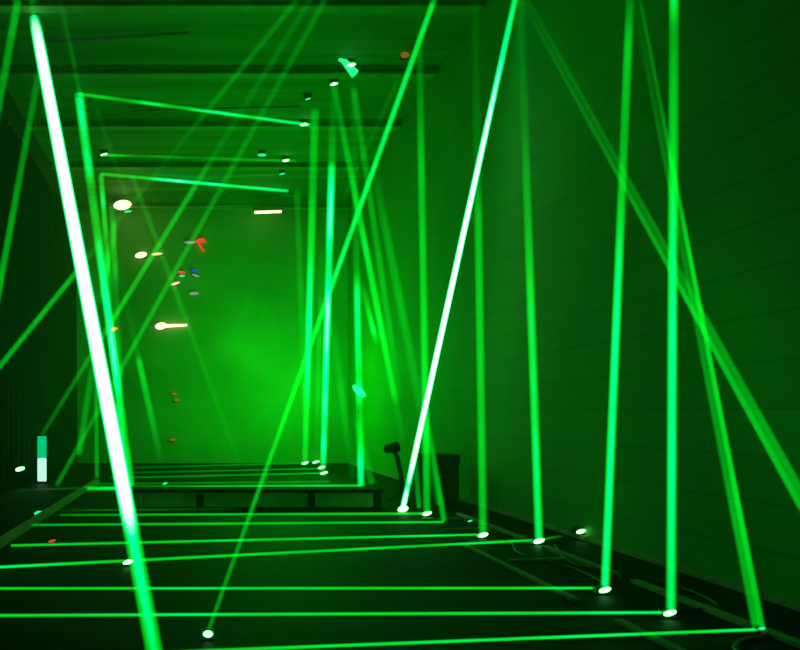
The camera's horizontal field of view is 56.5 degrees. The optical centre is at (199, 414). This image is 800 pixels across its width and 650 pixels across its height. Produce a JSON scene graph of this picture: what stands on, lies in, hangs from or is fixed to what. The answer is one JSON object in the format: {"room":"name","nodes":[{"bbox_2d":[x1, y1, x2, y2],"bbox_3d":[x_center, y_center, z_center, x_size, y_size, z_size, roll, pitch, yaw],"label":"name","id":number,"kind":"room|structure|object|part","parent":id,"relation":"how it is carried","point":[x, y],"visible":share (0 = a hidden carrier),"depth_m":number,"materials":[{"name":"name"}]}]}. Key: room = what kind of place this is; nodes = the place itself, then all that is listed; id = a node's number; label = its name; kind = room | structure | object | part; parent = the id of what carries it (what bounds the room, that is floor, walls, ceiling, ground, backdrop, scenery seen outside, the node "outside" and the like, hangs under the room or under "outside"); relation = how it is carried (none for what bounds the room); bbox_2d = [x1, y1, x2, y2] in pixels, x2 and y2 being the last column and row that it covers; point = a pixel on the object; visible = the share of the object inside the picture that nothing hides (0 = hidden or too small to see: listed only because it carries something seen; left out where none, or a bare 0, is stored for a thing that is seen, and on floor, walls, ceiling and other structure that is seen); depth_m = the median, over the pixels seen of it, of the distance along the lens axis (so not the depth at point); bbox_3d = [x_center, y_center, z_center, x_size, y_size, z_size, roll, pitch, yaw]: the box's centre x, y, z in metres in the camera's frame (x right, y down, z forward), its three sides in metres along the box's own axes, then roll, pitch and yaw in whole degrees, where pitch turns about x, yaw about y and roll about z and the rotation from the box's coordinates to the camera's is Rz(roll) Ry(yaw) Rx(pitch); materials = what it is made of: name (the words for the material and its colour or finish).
{"room":"laser maze room","nodes":[
{"label":"laser maze room","id":0,"kind":"room"},
{"bbox_2d":[0,79,71,216],"bbox_3d":[-3.300,-2.100,8.000,0.200,6.600,19.000,0,0,0],"label":"wall","id":1,"kind":"structure","parent":0,"point":[7,103],"depth_m":13.29,"materials":[{"name":"black"}]},
{"bbox_2d":[72,210,347,462],"bbox_3d":[0.250,-2.100,17.600,7.300,6.600,0.200,0,0,0],"label":"wall","id":2,"kind":"structure","parent":0,"point":[257,370],"depth_m":17.50,"materials":[{"name":"paint"}]},
{"bbox_2d":[135,252,146,257],"bbox_3d":[-1.468,-3.982,17.440,0.293,0.158,0.110,0,0,0],"label":"wall lamp","id":3,"kind":"object","parent":2,"relation":"attached to","point":[140,254],"visible":1,"depth_m":17.40,"materials":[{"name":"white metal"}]},
{"bbox_2d":[155,322,186,329],"bbox_3d":[-0.720,-2.215,17.440,0.796,0.178,0.110,0,0,0],"label":"wall lamp","id":4,"kind":"object","parent":2,"relation":"attached to","point":[161,325],"visible":1,"depth_m":17.40,"materials":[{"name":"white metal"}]},
{"bbox_3d":[-0.971,-2.215,17.420,0.295,0.178,0.070,0,0,0],"label":"bulb","id":5,"kind":"part","parent":4,"relation":"part of","materials":[{"name":"white glass"}]},
{"bbox_2d":[184,241,195,243],"bbox_3d":[-0.249,-4.293,17.440,0.299,0.070,0.110,0,0,0],"label":"wall lamp","id":6,"kind":"object","parent":2,"relation":"attached to","point":[186,242],"visible":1,"depth_m":17.40,"materials":[{"name":"black metal"}]},
{"bbox_2d":[194,238,205,251],"bbox_3d":[-0.012,-4.235,17.435,0.324,0.340,0.057,0,0,0],"label":"light","id":7,"kind":"object","parent":2,"relation":"attached to","point":[200,240],"visible":1,"depth_m":17.42,"materials":[{"name":"red plastic"}]},
{"bbox_2d":[0,2,482,194],"bbox_3d":[0.250,-5.500,8.100,7.300,0.200,19.200,0,0,0],"label":"ceiling","id":8,"kind":"structure","parent":0,"point":[214,39],"depth_m":11.65,"materials":[{"name":"black paint"}]},
{"bbox_2d":[100,150,107,156],"bbox_3d":[-1.953,-5.336,14.281,0.160,0.128,0.102,0,0,0],"label":"projector","id":9,"kind":"object","parent":8,"relation":"attached to","point":[104,153],"visible":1,"depth_m":14.26,"materials":[{"name":"black metal"}]},
{"bbox_2d":[39,31,189,43],"bbox_3d":[-1.216,-5.340,9.908,2.165,0.042,0.044,0,0,6],"label":"ceiling pipe","id":10,"kind":"object","parent":8,"relation":"attached to","point":[188,32],"visible":1,"depth_m":9.89,"materials":[{"name":"metal"}]},
{"bbox_2d":[70,195,349,209],"bbox_3d":[0.250,-5.240,17.250,6.860,0.320,0.160,0,0,0],"label":"girder","id":11,"kind":"object","parent":8,"relation":"attached to","point":[78,202],"visible":1,"depth_m":17.24,"materials":[{"name":"metal"}]},
{"bbox_2d":[114,200,130,209],"bbox_3d":[-1.891,-5.124,17.100,0.437,0.244,0.110,0,0,0],"label":"wall lamp","id":12,"kind":"object","parent":11,"relation":"attached to","point":[121,204],"visible":1,"depth_m":17.06,"materials":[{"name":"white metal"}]},
{"bbox_2d":[130,204,261,207],"bbox_3d":[-0.097,-5.091,17.050,3.216,0.093,0.044,0,0,0],"label":"conduit","id":13,"kind":"object","parent":11,"relation":"attached to","point":[245,204],"visible":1,"depth_m":17.03,"materials":[{"name":"black metal"}]},
{"bbox_2d":[253,208,282,213],"bbox_3d":[1.651,-4.982,17.013,0.729,0.196,0.093,0,0,0],"label":"strip light","id":14,"kind":"object","parent":11,"relation":"hanging from","point":[256,210],"visible":1,"depth_m":16.98,"materials":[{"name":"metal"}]},
{"bbox_2d":[51,162,372,169],"bbox_3d":[0.250,-5.340,15.000,6.860,0.120,0.160,0,0,0],"label":"girder","id":15,"kind":"object","parent":8,"relation":"attached to","point":[54,165],"visible":1,"depth_m":14.96,"materials":[{"name":"metal"}]},
{"bbox_2d":[26,120,400,129],"bbox_3d":[0.250,-5.340,12.900,6.860,0.120,0.160,0,0,0],"label":"girder","id":16,"kind":"object","parent":8,"relation":"attached to","point":[31,124],"visible":1,"depth_m":12.85,"materials":[{"name":"metal"}]},
{"bbox_2d":[130,105,299,111],"bbox_3d":[0.252,-5.340,12.204,2.965,0.042,0.044,0,0,3],"label":"ceiling pipe","id":17,"kind":"object","parent":8,"relation":"attached to","point":[292,106],"visible":1,"depth_m":12.19,"materials":[{"name":"metal"}]},
{"bbox_2d":[0,67,436,78],"bbox_3d":[0.250,-5.350,10.950,6.860,0.100,0.160,0,0,0],"label":"girder","id":18,"kind":"object","parent":8,"relation":"attached to","point":[5,72],"visible":0.96,"depth_m":10.89,"materials":[{"name":"metal"}]},
{"bbox_2d":[330,69,438,71],"bbox_3d":[2.094,-5.340,10.928,3.719,0.042,0.044,0,0,2],"label":"ceiling pipe","id":19,"kind":"object","parent":18,"relation":"attached to","point":[424,70],"visible":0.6,"depth_m":10.86,"materials":[{"name":"metal"}]},
{"bbox_2d":[0,0,483,12],"bbox_3d":[0.250,-5.350,9.150,6.860,0.100,0.160,0,0,0],"label":"girder","id":20,"kind":"object","parent":8,"relation":"attached to","point":[6,6],"visible":1,"depth_m":9.12,"materials":[{"name":"metal"}]},
{"bbox_2d":[385,2,419,3],"bbox_3d":[2.100,-5.340,9.149,1.521,0.042,0.044,0,0,4],"label":"ceiling pipe","id":21,"kind":"object","parent":20,"relation":"attached to","point":[409,2],"visible":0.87,"depth_m":9.09,"materials":[{"name":"black metal"}]},
{"bbox_2d":[258,150,265,156],"bbox_3d":[1.264,-5.334,14.308,0.184,0.132,0.102,0,0,0],"label":"projector","id":22,"kind":"object","parent":8,"relation":"attached to","point":[260,152],"visible":1,"depth_m":14.27,"materials":[{"name":"black metal"}]},
{"bbox_2d":[278,170,284,175],"bbox_3d":[1.803,-5.337,15.433,0.160,0.126,0.102,0,0,0],"label":"projector","id":23,"kind":"object","parent":8,"relation":"attached to","point":[281,172],"visible":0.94,"depth_m":15.41,"materials":[{"name":"black metal"}]},
{"bbox_2d":[282,156,289,161],"bbox_3d":[1.791,-5.336,14.617,0.160,0.128,0.102,0,0,0],"label":"projector","id":24,"kind":"object","parent":8,"relation":"attached to","point":[284,158],"visible":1,"depth_m":14.59,"materials":[{"name":"black metal"}]},
{"bbox_2d":[299,119,307,125],"bbox_3d":[1.897,-5.337,12.810,0.160,0.127,0.102,0,0,0],"label":"projector","id":25,"kind":"object","parent":8,"relation":"attached to","point":[302,121],"visible":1,"depth_m":12.77,"materials":[{"name":"black metal"}]},
{"bbox_2d":[303,93,311,101],"bbox_3d":[1.811,-5.340,11.780,0.151,0.120,0.102,0,0,0],"label":"projector","id":26,"kind":"object","parent":8,"relation":"attached to","point":[307,95],"visible":1,"depth_m":11.76,"materials":[{"name":"black metal"}]},
{"bbox_2d":[328,79,337,86],"bbox_3d":[2.146,-5.336,11.248,0.160,0.127,0.102,0,0,0],"label":"projector","id":27,"kind":"object","parent":8,"relation":"attached to","point":[332,82],"visible":0.95,"depth_m":11.22,"materials":[{"name":"black metal"}]},
{"bbox_2d":[338,58,358,77],"bbox_3d":[2.248,-5.264,10.624,0.308,0.296,0.208,0,0,0],"label":"projector","id":28,"kind":"object","parent":8,"relation":"attached to","point":[348,63],"visible":1,"depth_m":10.57,"materials":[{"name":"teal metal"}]},
{"bbox_3d":[2.278,-5.396,10.664,0.160,0.008,0.128,0,0,0],"label":"plate","id":29,"kind":"part","parent":28,"relation":"part of","materials":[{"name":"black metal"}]},
{"bbox_2d":[400,52,408,59],"bbox_3d":[3.016,-5.297,10.320,0.132,0.088,0.110,0,0,0],"label":"wall lamp","id":30,"kind":"object","parent":8,"relation":"attached to","point":[404,55],"visible":1,"depth_m":10.29,"materials":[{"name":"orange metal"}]},
{"bbox_3d":[3.016,-5.297,10.300,0.132,0.088,0.070,0,0,0],"label":"bulb","id":31,"kind":"part","parent":30,"relation":"part of","materials":[{"name":"orange glass"}]},
{"bbox_2d":[0,463,799,649],"bbox_3d":[0.250,1.300,8.100,7.300,0.200,19.200,0,0,0],"label":"floor","id":32,"kind":"structure","parent":0,"point":[263,578],"depth_m":4.99,"materials":[{"name":"concrete"}]},
{"bbox_2d":[0,107,19,490],"bbox_3d":[-3.083,-1.785,10.451,0.116,5.910,2.902,0,0,0],"label":"curtain","id":33,"kind":"object","parent":32,"relation":"on","point":[9,273],"visible":1,"depth_m":11.13,"materials":[{"name":"black fabric"}]},
{"bbox_3d":[-3.080,-4.720,10.450,0.040,0.040,2.900,0,0,0],"label":"rail","id":34,"kind":"part","parent":33,"relation":"part of","materials":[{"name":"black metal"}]},
{"bbox_2d":[16,467,24,470],"bbox_3d":[-3.000,0.900,11.741,0.160,0.076,0.172,0,0,0],"label":"projector","id":35,"kind":"object","parent":33,"relation":"attached to","point":[17,468],"visible":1,"depth_m":11.66,"materials":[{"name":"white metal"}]},
{"bbox_2d":[18,138,54,482],"bbox_3d":[-3.083,-1.785,13.273,0.116,5.910,2.654,0,0,0],"label":"curtain","id":36,"kind":"object","parent":32,"relation":"on","point":[35,192],"visible":0.9,"depth_m":12.98,"materials":[{"name":"black fabric"}]},
{"bbox_3d":[-3.080,-4.720,13.275,0.040,0.040,2.650,0,0,0],"label":"rail","id":37,"kind":"part","parent":36,"relation":"part of","materials":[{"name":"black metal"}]},
{"bbox_2d":[37,434,46,482],"bbox_3d":[-2.789,0.772,12.356,0.180,0.856,0.180,0,0,0],"label":"tube","id":38,"kind":"object","parent":32,"relation":"on","point":[41,439],"visible":1,"depth_m":12.33,"materials":[{"name":"white plastic"}]},
{"bbox_2d":[0,479,99,548],"bbox_3d":[-1.840,1.175,8.850,0.110,0.050,7.300,0,0,0],"label":"batten","id":39,"kind":"object","parent":32,"relation":"on","point":[25,526],"visible":1,"depth_m":8.01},
{"bbox_2d":[53,189,76,469],"bbox_3d":[-3.083,-1.785,15.973,0.116,5.910,2.654,0,0,0],"label":"curtain","id":40,"kind":"object","parent":32,"relation":"on","point":[64,226],"visible":0.93,"depth_m":15.97,"materials":[{"name":"black fabric"}]},
{"bbox_3d":[-3.080,-4.720,15.975,0.040,0.040,2.650,0,0,0],"label":"rail","id":41,"kind":"part","parent":40,"relation":"part of","materials":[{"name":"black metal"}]},
{"bbox_2d":[120,558,136,565],"bbox_3d":[-0.571,1.172,5.587,0.122,0.055,0.102,0,0,0],"label":"projector","id":42,"kind":"object","parent":32,"relation":"on","point":[127,561],"visible":1,"depth_m":5.55,"materials":[{"name":"black metal"}]},
{"bbox_2d":[201,627,214,639],"bbox_3d":[0.043,1.173,3.763,0.075,0.053,0.102,0,0,0],"label":"projector","id":43,"kind":"object","parent":32,"relation":"on","point":[207,635],"visible":1,"depth_m":3.73,"materials":[{"name":"black metal"}]},
{"bbox_3d":[0.043,1.196,3.769,0.075,0.008,0.090,0,0,0],"label":"plate","id":44,"kind":"part","parent":43,"relation":"part of","materials":[{"name":"black metal"}]},
{"bbox_2d":[123,486,384,506],"bbox_3d":[0.700,1.083,9.270,3.400,0.235,0.380,0,0,0],"label":"stage platform","id":45,"kind":"structure","parent":32,"relation":"on","point":[136,496],"depth_m":9.12,"materials":[{"name":"paint"}]},
{"bbox_3d":[-0.910,1.105,9.105,0.090,0.190,0.030,0,0,0],"label":"post","id":46,"kind":"part","parent":45,"relation":"part of","materials":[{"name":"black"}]},
{"bbox_3d":[0.000,1.105,9.105,0.090,0.190,0.030,0,0,0],"label":"post","id":47,"kind":"part","parent":45,"relation":"part of","materials":[{"name":"black"}]},
{"bbox_3d":[1.450,1.105,9.105,0.090,0.190,0.030,0,0,0],"label":"post","id":48,"kind":"part","parent":45,"relation":"part of","materials":[{"name":"black"}]},
{"bbox_3d":[2.310,1.105,9.105,0.090,0.190,0.030,0,0,0],"label":"post","id":49,"kind":"part","parent":45,"relation":"part of","materials":[{"name":"black"}]},
{"bbox_2d":[352,384,365,477],"bbox_3d":[3.066,0.305,13.550,0.268,1.790,0.240,0,0,0],"label":"stand","id":50,"kind":"object","parent":32,"relation":"on","point":[358,390],"visible":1,"depth_m":13.49,"materials":[{"name":"black metal"}]},
{"bbox_2d":[352,384,365,397],"bbox_3d":[3.066,-0.463,13.500,0.268,0.254,0.060,0,0,0],"label":"mirror","id":51,"kind":"object","parent":50,"relation":"attached to","point":[357,389],"depth_m":13.48,"materials":[{"name":"green mirror"}]},
{"bbox_2d":[384,441,412,503],"bbox_3d":[2.720,0.778,9.623,0.336,0.838,0.363,0,0,31],"label":"stand","id":52,"kind":"object","parent":32,"relation":"on","point":[394,447],"visible":1,"depth_m":9.57,"materials":[{"name":"black metal"}]},
{"bbox_3d":[2.715,0.813,9.594,0.164,0.677,0.060,0,0,0],"label":"stem","id":53,"kind":"part","parent":52,"relation":"part of","materials":[{"name":"black metal"}]},
{"bbox_2d":[395,506,408,511],"bbox_3d":[2.516,1.165,8.714,0.160,0.084,0.102,0,0,0],"label":"projector","id":54,"kind":"object","parent":32,"relation":"on","point":[402,508],"visible":1,"depth_m":8.67,"materials":[{"name":"black metal"}]},
{"bbox_2d":[418,511,432,515],"bbox_3d":[2.685,1.169,8.318,0.160,0.063,0.102,0,0,0],"label":"projector","id":55,"kind":"object","parent":32,"relation":"on","point":[427,513],"visible":1,"depth_m":8.28,"materials":[{"name":"black metal"}]},
{"bbox_2d":[412,453,459,502],"bbox_3d":[3.280,0.870,9.730,0.540,0.660,0.460,0,0,0],"label":"equipment case","id":56,"kind":"object","parent":32,"relation":"on","point":[435,475],"visible":1,"depth_m":9.55,"materials":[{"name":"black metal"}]},
{"bbox_3d":[3.280,0.610,9.750,0.540,0.140,0.420,0,0,0],"label":"lid","id":57,"kind":"part","parent":56,"relation":"part of","materials":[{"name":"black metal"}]},
{"bbox_2d":[421,517,464,520],"bbox_3d":[2.780,1.189,8.000,0.520,0.022,0.040,0,0,-9],"label":"batten","id":58,"kind":"object","parent":32,"relation":"on","point":[458,518],"visible":0.9,"depth_m":7.98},
{"bbox_2d":[442,527,490,530],"bbox_3d":[2.780,1.189,7.300,0.520,0.022,0.040,0,0,-9],"label":"batten","id":59,"kind":"object","parent":32,"relation":"on","point":[473,528],"visible":1,"depth_m":7.28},
{"bbox_2d":[463,519,473,523],"bbox_3d":[2.967,1.176,7.732,0.085,0.048,0.102,0,0,0],"label":"projector","id":60,"kind":"object","parent":32,"relation":"on","point":[466,521],"visible":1,"depth_m":7.71,"materials":[{"name":"black metal"}]},
{"bbox_2d":[472,532,489,538],"bbox_3d":[2.748,1.170,6.835,0.150,0.060,0.102,0,0,0],"label":"projector","id":61,"kind":"object","parent":32,"relation":"on","point":[477,535],"visible":1,"depth_m":6.80,"materials":[{"name":"black metal"}]},
{"bbox_3d":[2.748,1.196,6.841,0.150,0.008,0.090,0,0,0],"label":"plate","id":62,"kind":"part","parent":61,"relation":"part of","materials":[{"name":"black metal"}]},
{"bbox_2d":[456,513,532,542],"bbox_3d":[3.100,1.185,7.450,0.060,0.030,1.900,0,0,0],"label":"batten","id":63,"kind":"object","parent":32,"relation":"on","point":[499,529],"visible":0.97,"depth_m":7.28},
{"bbox_2d":[468,539,520,542],"bbox_3d":[2.780,1.189,6.600,0.520,0.022,0.040,0,0,-9],"label":"batten","id":64,"kind":"object","parent":32,"relation":"on","point":[498,540],"visible":1,"depth_m":6.58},
{"bbox_2d":[462,544,579,601],"bbox_3d":[2.420,1.189,5.450,0.055,0.022,1.900,0,0,0],"label":"batten","id":65,"kind":"object","parent":32,"relation":"on","point":[542,583],"visible":1,"depth_m":5.14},
{"bbox_2d":[492,533,550,539],"bbox_3d":[3.149,1.191,6.860,0.754,0.018,0.194,0,0,-11],"label":"cable","id":66,"kind":"object","parent":32,"relation":"on","point":[549,533],"visible":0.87,"depth_m":6.84,"materials":[{"name":"black rubber"}]},
{"bbox_2d":[526,538,546,544],"bbox_3d":[3.134,1.170,6.511,0.155,0.061,0.102,0,0,0],"label":"projector","id":67,"kind":"object","parent":32,"relation":"on","point":[536,541],"visible":1,"depth_m":6.47,"materials":[{"name":"black metal"}]},
{"bbox_2d":[508,557,568,561],"bbox_3d":[2.780,1.189,5.750,0.520,0.022,0.040,0,0,-9],"label":"batten","id":68,"kind":"object","parent":32,"relation":"on","point":[552,558],"visible":0.94,"depth_m":5.74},
{"bbox_2d":[504,541,607,585],"bbox_3d":[2.806,1.191,5.759,0.212,0.018,1.720,0,0,0],"label":"cable","id":69,"kind":"object","parent":32,"relation":"on","point":[511,543],"visible":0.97,"depth_m":5.53,"materials":[{"name":"black rubber"}]},
{"bbox_2d":[541,545,620,575],"bbox_3d":[3.100,1.185,5.750,0.060,0.030,1.100,0,0,0],"label":"batten","id":70,"kind":"object","parent":32,"relation":"on","point":[580,560],"visible":1,"depth_m":5.65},
{"bbox_2d":[589,585,613,594],"bbox_3d":[2.696,1.173,4.699,0.120,0.055,0.102,0,0,0],"label":"projector","id":71,"kind":"object","parent":32,"relation":"on","point":[596,589],"visible":1,"depth_m":4.67,"materials":[{"name":"black metal"}]},
{"bbox_3d":[2.696,1.196,4.705,0.120,0.008,0.090,0,0,0],"label":"plate","id":72,"kind":"part","parent":71,"relation":"part of","materials":[{"name":"black metal"}]},
{"bbox_2d":[555,544,718,612],"bbox_3d":[3.113,1.191,5.322,0.432,0.018,2.162,0,0,0],"label":"cable","id":73,"kind":"object","parent":32,"relation":"on","point":[556,546],"visible":0.85,"depth_m":4.92,"materials":[{"name":"black rubber"}]},
{"bbox_2d":[614,619,685,649],"bbox_3d":[2.420,1.189,3.625,0.055,0.022,0.850,0,0,0],"label":"batten","id":74,"kind":"object","parent":32,"relation":"on","point":[634,628],"visible":1,"depth_m":3.76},
{"bbox_2d":[651,607,678,618],"bbox_3d":[2.765,1.173,4.158,0.114,0.054,0.102,0,0,0],"label":"projector","id":75,"kind":"object","parent":32,"relation":"on","point":[659,612],"visible":1,"depth_m":4.14,"materials":[{"name":"black metal"}]},
{"bbox_3d":[2.765,1.196,4.164,0.114,0.008,0.090,0,0,0],"label":"plate","id":76,"kind":"part","parent":75,"relation":"part of","materials":[{"name":"black metal"}]},
{"bbox_2d":[630,579,799,648],"bbox_3d":[3.100,1.185,4.050,0.060,0.030,1.900,0,0,0],"label":"batten","id":77,"kind":"object","parent":32,"relation":"on","point":[776,635],"visible":1,"depth_m":4.19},
{"bbox_2d":[732,622,770,649],"bbox_3d":[2.891,1.188,3.635,0.257,0.024,0.874,0,0,28],"label":"cable","id":78,"kind":"object","parent":32,"relation":"on","point":[741,641],"visible":0.74,"depth_m":3.70,"materials":[{"name":"black rubber"}]},
{"bbox_2d":[744,622,764,634],"bbox_3d":[3.067,1.177,3.859,0.060,0.047,0.102,0,0,0],"label":"projector","id":79,"kind":"object","parent":32,"relation":"on","point":[752,627],"visible":0.98,"depth_m":3.85,"materials":[{"name":"black metal"}]},
{"bbox_3d":[3.067,1.196,3.865,0.060,0.008,0.090,0,0,0],"label":"plate","id":80,"kind":"part","parent":79,"relation":"part of","materials":[{"name":"black metal"}]},
{"bbox_2d":[348,0,799,601],"bbox_3d":[3.800,-2.100,8.000,0.200,6.600,19.000,0,0,0],"label":"wall","id":81,"kind":"structure","parent":0,"point":[574,255],"depth_m":6.40,"materials":[{"name":"paint"}]},
{"bbox_2d":[346,461,799,611],"bbox_3d":[3.678,1.177,9.750,0.045,0.045,15.500,0,0,0],"label":"trim","id":82,"kind":"structure","parent":81,"relation":"attached to","point":[782,601],"depth_m":5.68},
{"bbox_2d":[571,527,585,533],"bbox_3d":[3.650,1.116,6.780,0.092,0.060,0.172,0,0,0],"label":"projector","id":83,"kind":"object","parent":82,"relation":"on","point":[576,530],"visible":1,"depth_m":6.72,"materials":[{"name":"black metal"}]}
]}

